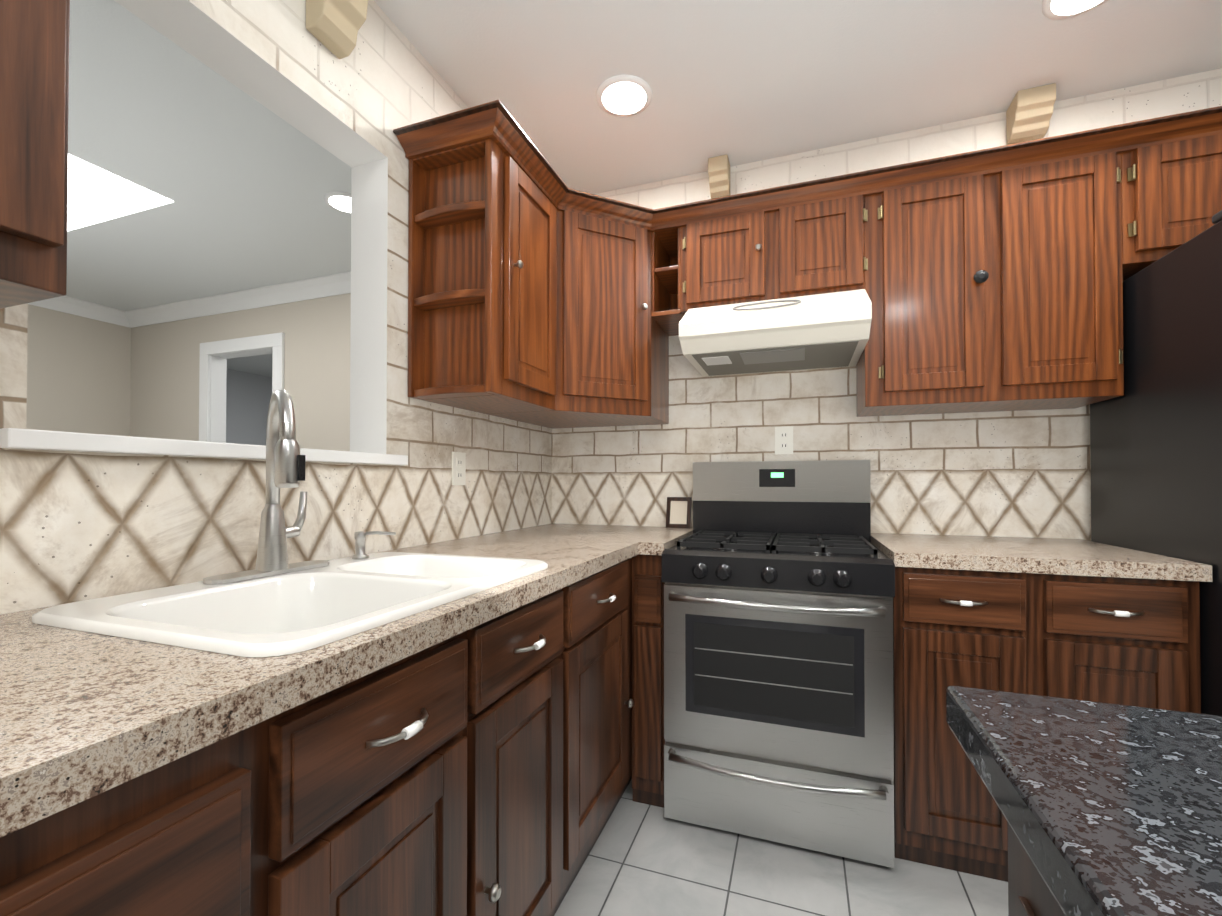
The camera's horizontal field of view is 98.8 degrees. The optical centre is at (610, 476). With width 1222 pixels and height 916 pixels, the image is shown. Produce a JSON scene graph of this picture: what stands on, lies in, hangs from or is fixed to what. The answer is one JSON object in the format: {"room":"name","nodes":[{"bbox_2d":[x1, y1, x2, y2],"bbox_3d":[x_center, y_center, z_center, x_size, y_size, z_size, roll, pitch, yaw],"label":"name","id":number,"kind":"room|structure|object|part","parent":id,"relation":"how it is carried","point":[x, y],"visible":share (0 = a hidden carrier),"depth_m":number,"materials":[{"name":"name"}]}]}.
{"room":"kitchen","nodes":[
{"label":"kitchen","id":0,"kind":"room"},
{"bbox_2d":[26,304,130,435],"bbox_3d":[-4.998,-0.124,2.002,0.120,2.536,5.430,0,-1,20],"label":"wall","id":1,"kind":"structure","parent":0,"point":[78,374],"depth_m":4.10,"materials":[{"name":"beige paint"}]},
{"bbox_2d":[28,296,133,327],"bbox_3d":[-4.920,-1.340,1.923,0.090,0.105,5.310,0,-1,20],"label":"crown molding","id":2,"kind":"structure","parent":1,"relation":"attached to","point":[65,304],"depth_m":4.11,"materials":[{"name":"white paint"}]},
{"bbox_2d":[130,293,350,450],"bbox_3d":[-2.158,-0.103,3.800,4.007,2.536,0.120,0,-1,20],"label":"wall","id":3,"kind":"structure","parent":0,"point":[164,392],"depth_m":3.89,"materials":[{"name":"beige paint"}]},
{"bbox_2d":[124,271,350,326],"bbox_3d":[-2.137,-1.320,3.695,3.887,0.105,0.090,0,-1,20],"label":"crown molding","id":4,"kind":"structure","parent":3,"relation":"attached to","point":[309,289],"depth_m":3.91,"materials":[{"name":"white paint"}]},
{"bbox_2d":[199,332,284,442],"bbox_3d":[-2.786,0.060,4.013,0.890,2.215,0.142,0,-1,20],"label":"door frame","id":5,"kind":"structure","parent":3,"relation":"attached to","point":[215,356],"depth_m":4.08,"materials":[{"name":"white paint"}]},
{"bbox_2d":[226,369,271,445],"bbox_3d":[-2.401,-0.087,5.264,5.457,2.536,2.470,0,-1,20],"label":"wall beyond the room","id":6,"kind":"structure","parent":0,"point":[248,397],"depth_m":6.73,"materials":[{"name":"grey paint"}]},
{"bbox_2d":[0,0,551,613],"bbox_3d":[-1.194,-0.143,0.350,0.143,2.536,4.900,0,-1,20],"label":"wall","id":7,"kind":"structure","parent":0,"point":[78,526],"depth_m":1.37,"materials":[{"name":"tile"}]},
{"bbox_2d":[0,0,69,308],"bbox_3d":[-0.902,-0.637,0.461,0.328,0.817,0.525,0,-1,20],"label":"upper cabinet","id":8,"kind":"object","parent":7,"relation":"attached to","point":[34,34],"depth_m":0.62,"materials":[{"name":"brown wood"}]},
{"bbox_2d":[0,428,407,464],"bbox_3d":[-0.868,-0.055,1.251,0.187,0.031,0.878,0,-1,20],"label":"sill","id":9,"kind":"structure","parent":7,"relation":"on","point":[17,438],"depth_m":0.99,"materials":[{"name":"white paint"}]},
{"bbox_2d":[452,452,465,484],"bbox_3d":[-0.553,-0.029,1.907,0.008,0.120,0.075,0,-1,20],"label":"electrical outlet plate","id":10,"kind":"object","parent":7,"relation":"attached to","point":[458,468],"visible":1,"depth_m":1.90,"materials":[{"name":"white plastic"}]},
{"bbox_2d":[400,108,575,415],"bbox_3d":[-0.382,-0.653,1.829,0.380,0.807,0.491,0,-1,20],"label":"upper cabinet","id":11,"kind":"object","parent":7,"relation":"attached to","point":[540,292],"depth_m":1.67,"materials":[{"name":"brown wood"}]},
{"bbox_3d":[0.905,-1.038,1.458,3.056,0.055,0.793,0,-1,20],"label":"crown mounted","id":12,"kind":"part","parent":11,"relation":"part of","materials":[{"name":"brown wood"}]},
{"bbox_2d":[497,190,659,423],"bbox_3d":[-0.161,-0.650,2.104,0.610,0.807,0.290,0,-1,20],"label":"upper cabinet","id":13,"kind":"object","parent":7,"relation":"attached to","point":[618,242],"depth_m":2.06,"materials":[{"name":"brown wood"}]},
{"bbox_2d":[65,0,1221,376],"bbox_3d":[-1.266,-1.417,2.463,9.500,0.060,8.800,0,-1,20],"label":"ceiling","id":14,"kind":"structure","parent":0,"point":[241,180],"depth_m":1.90,"materials":[{"name":"white paint"}]},
{"bbox_2d":[67,154,173,230],"bbox_3d":[-2.901,-1.383,2.549,1.266,0.003,0.634,0,-1,20],"label":"ceiling light panel","id":15,"kind":"object","parent":14,"relation":"attached to","point":[96,194],"visible":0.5,"depth_m":2.58,"materials":[{"name":"white plastic"}]},
{"bbox_2d":[306,0,367,58],"bbox_3d":[-0.696,-1.263,1.350,0.123,0.270,0.105,0,-1,20],"label":"corbel","id":16,"kind":"object","parent":14,"relation":"attached to","point":[333,26],"visible":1,"depth_m":1.35,"materials":[{"name":"beige wood"}]},
{"bbox_2d":[324,191,350,213],"bbox_3d":[-1.335,-1.379,2.646,0.204,0.010,0.204,0,-1,20],"label":"recessed light","id":17,"kind":"object","parent":14,"relation":"in","point":[339,201],"visible":0.5,"depth_m":2.61,"materials":[{"name":"white paint"}]},
{"bbox_2d":[596,75,651,116],"bbox_3d":[0.049,-1.388,1.917,0.204,0.010,0.204,0,-1,20],"label":"recessed light","id":18,"kind":"object","parent":14,"relation":"in","point":[623,95],"visible":1,"depth_m":1.90,"materials":[{"name":"white paint"}]},
{"bbox_2d":[708,154,729,198],"bbox_3d":[0.478,-1.317,2.312,0.085,0.140,0.098,0,-1,20],"label":"corbel","id":19,"kind":"object","parent":14,"relation":"attached to","point":[719,174],"visible":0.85,"depth_m":2.28,"materials":[{"name":"beige wood"}]},
{"bbox_2d":[1006,83,1055,144],"bbox_3d":[1.539,-1.327,1.922,0.115,0.130,0.113,0,-1,20],"label":"corbel","id":20,"kind":"object","parent":14,"relation":"attached to","point":[1029,112],"visible":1,"depth_m":1.90,"materials":[{"name":"beige wood"}]},
{"bbox_2d":[1042,0,1108,19],"bbox_3d":[1.359,-1.393,1.493,0.204,0.010,0.204,0,-1,20],"label":"recessed light","id":21,"kind":"object","parent":14,"relation":"in","point":[1059,9],"visible":1,"depth_m":1.55,"materials":[{"name":"white paint"}]},
{"bbox_2d":[554,779,1007,915],"bbox_3d":[-1.266,1.179,2.434,9.500,0.060,8.800,0,-1,20],"label":"floor","id":22,"kind":"structure","parent":0,"point":[642,859],"depth_m":1.47,"materials":[{"name":"white tile"}]},
{"bbox_2d":[0,705,299,915],"bbox_3d":[-0.829,0.687,0.200,0.629,0.874,1.003,0,-1,20],"label":"base cabinet","id":23,"kind":"object","parent":22,"relation":"on","point":[214,829],"depth_m":0.49,"materials":[{"name":"brown wood"}]},
{"bbox_2d":[300,582,575,915],"bbox_3d":[-0.532,0.696,1.024,0.629,0.874,0.784,0,-1,20],"label":"base cabinet","id":24,"kind":"object","parent":22,"relation":"on","point":[484,769],"depth_m":0.86,"materials":[{"name":"brown wood"}]},
{"bbox_2d":[576,557,633,875],"bbox_3d":[-0.316,0.703,1.624,0.629,0.874,0.528,0,-1,20],"label":"base cabinet","id":25,"kind":"object","parent":22,"relation":"on","point":[604,702],"depth_m":1.52,"materials":[{"name":"brown wood"}]},
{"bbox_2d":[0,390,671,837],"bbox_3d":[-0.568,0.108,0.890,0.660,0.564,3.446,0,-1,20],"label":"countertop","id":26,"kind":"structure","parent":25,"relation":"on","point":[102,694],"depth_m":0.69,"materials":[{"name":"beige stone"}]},
{"bbox_2d":[351,531,395,558],"bbox_3d":[-0.602,0.172,1.324,0.090,0.067,0.070,0,-1,20],"label":"soap dispenser","id":27,"kind":"object","parent":26,"relation":"on","point":[360,536],"depth_m":1.31,"materials":[{"name":"silver metal"}]},
{"bbox_2d":[666,497,691,527],"bbox_3d":[0.307,0.162,2.376,0.112,0.137,0.044,0,-1,20],"label":"picture frame","id":28,"kind":"object","parent":26,"relation":"on","point":[678,512],"visible":1,"depth_m":2.37,"materials":[{"name":"brown wood"}]},
{"bbox_2d":[644,528,692,554],"bbox_3d":[0.250,0.248,2.077,0.075,0.041,0.656,0,-1,20],"label":"countertop","id":29,"kind":"structure","parent":25,"relation":"on","point":[655,545],"depth_m":1.89,"materials":[{"name":"beige stone"}]},
{"bbox_2d":[661,460,894,867],"bbox_3d":[0.581,0.539,1.862,0.680,1.208,0.689,0,-1,20],"label":"gas range","id":30,"kind":"object","parent":22,"relation":"on","point":[778,578],"visible":1,"depth_m":1.62,"materials":[{"name":"silver metal"}]},
{"bbox_2d":[893,567,1047,881],"bbox_3d":[1.104,0.705,1.776,0.343,0.874,0.629,0,-1,20],"label":"base cabinet","id":31,"kind":"object","parent":22,"relation":"on","point":[987,630],"depth_m":1.50,"materials":[{"name":"brown wood"}]},
{"bbox_2d":[870,533,1211,581],"bbox_3d":[1.266,0.244,1.717,0.699,0.041,0.646,0,-1,20],"label":"countertop","id":32,"kind":"structure","parent":31,"relation":"on","point":[1059,556],"depth_m":1.49,"materials":[{"name":"beige stone"}]},
{"bbox_2d":[984,782,1069,915],"bbox_3d":[0.702,0.683,-0.106,1.110,0.874,0.644,0,-1,20],"label":"base cabinet","id":33,"kind":"object","parent":22,"relation":"on","point":[1029,893],"depth_m":0.35,"materials":[{"name":"brown wood"}]},
{"bbox_2d":[946,686,1221,915],"bbox_3d":[0.621,0.221,-0.383,1.151,0.041,1.537,0,-1,20],"label":"countertop","id":34,"kind":"structure","parent":33,"relation":"on","point":[1119,807],"depth_m":0.35,"materials":[{"name":"grey stone"}]},
{"bbox_2d":[1044,574,1200,713],"bbox_3d":[1.430,0.703,1.659,0.349,0.874,0.629,0,-1,20],"label":"base cabinet","id":35,"kind":"object","parent":22,"relation":"on","point":[1126,641],"depth_m":1.37,"materials":[{"name":"brown wood"}]},
{"bbox_2d":[1090,210,1221,715],"bbox_3d":[1.984,0.243,1.332,0.900,1.788,0.771,0,-1,20],"label":"refrigerator","id":36,"kind":"object","parent":22,"relation":"on","point":[1156,453],"visible":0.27,"depth_m":1.44,"materials":[{"name":"black painted metal"},{"name":"plastic"}]},
{"bbox_2d":[552,68,1221,540],"bbox_3d":[1.494,-0.123,2.061,4.043,2.536,0.140,0,-1,20],"label":"wall","id":37,"kind":"structure","parent":0,"point":[1016,474],"depth_m":2.14,"materials":[{"name":"tile"}]},
{"bbox_2d":[533,228,675,428],"bbox_3d":[-0.060,-0.633,2.385,0.610,0.780,0.306,0,-1,20],"label":"upper cabinet","id":38,"kind":"object","parent":37,"relation":"attached to","point":[667,321],"depth_m":2.32,"materials":[{"name":"brown wood"}]},
{"bbox_2d":[672,196,775,319],"bbox_3d":[0.487,-0.843,2.179,0.364,0.366,0.328,0,-1,20],"label":"upper cabinet","id":39,"kind":"object","parent":37,"relation":"attached to","point":[725,254],"depth_m":2.03,"materials":[{"name":"brown wood"}]},
{"bbox_2d":[775,426,792,454],"bbox_3d":[0.744,-0.156,2.252,0.075,0.120,0.008,0,-1,20],"label":"electrical outlet plate","id":40,"kind":"object","parent":37,"relation":"attached to","point":[783,439],"visible":1,"depth_m":2.25,"materials":[{"name":"white plastic"}]},
{"bbox_2d":[776,180,871,298],"bbox_3d":[0.807,-0.844,2.063,0.316,0.366,0.328,0,-1,20],"label":"upper cabinet","id":41,"kind":"object","parent":37,"relation":"attached to","point":[824,235],"depth_m":1.90,"materials":[{"name":"brown wood"}]},
{"bbox_2d":[679,289,871,376],"bbox_3d":[0.626,-0.555,2.024,0.628,0.210,0.514,0,-1,20],"label":"under-cabinet range hood","id":42,"kind":"object","parent":41,"relation":"attached to","point":[821,331],"visible":1,"depth_m":1.85,"materials":[{"name":"beige"}]},
{"bbox_2d":[856,156,999,416],"bbox_3d":[1.135,-0.638,1.943,0.382,0.780,0.328,0,-1,20],"label":"upper cabinet","id":43,"kind":"object","parent":37,"relation":"attached to","point":[932,346],"depth_m":1.79,"materials":[{"name":"brown wood"}]},
{"bbox_2d":[988,132,1135,411],"bbox_3d":[1.477,-0.640,1.820,0.344,0.780,0.328,0,-1,20],"label":"upper cabinet","id":44,"kind":"object","parent":37,"relation":"attached to","point":[1068,211],"depth_m":1.66,"materials":[{"name":"brown wood"}]},
{"bbox_2d":[1136,116,1221,272],"bbox_3d":[1.863,-0.845,1.683,0.477,0.372,0.328,0,-1,20],"label":"upper cabinet","id":45,"kind":"object","parent":37,"relation":"attached to","point":[1179,166],"depth_m":1.57,"materials":[{"name":"brown wood"}]}
]}

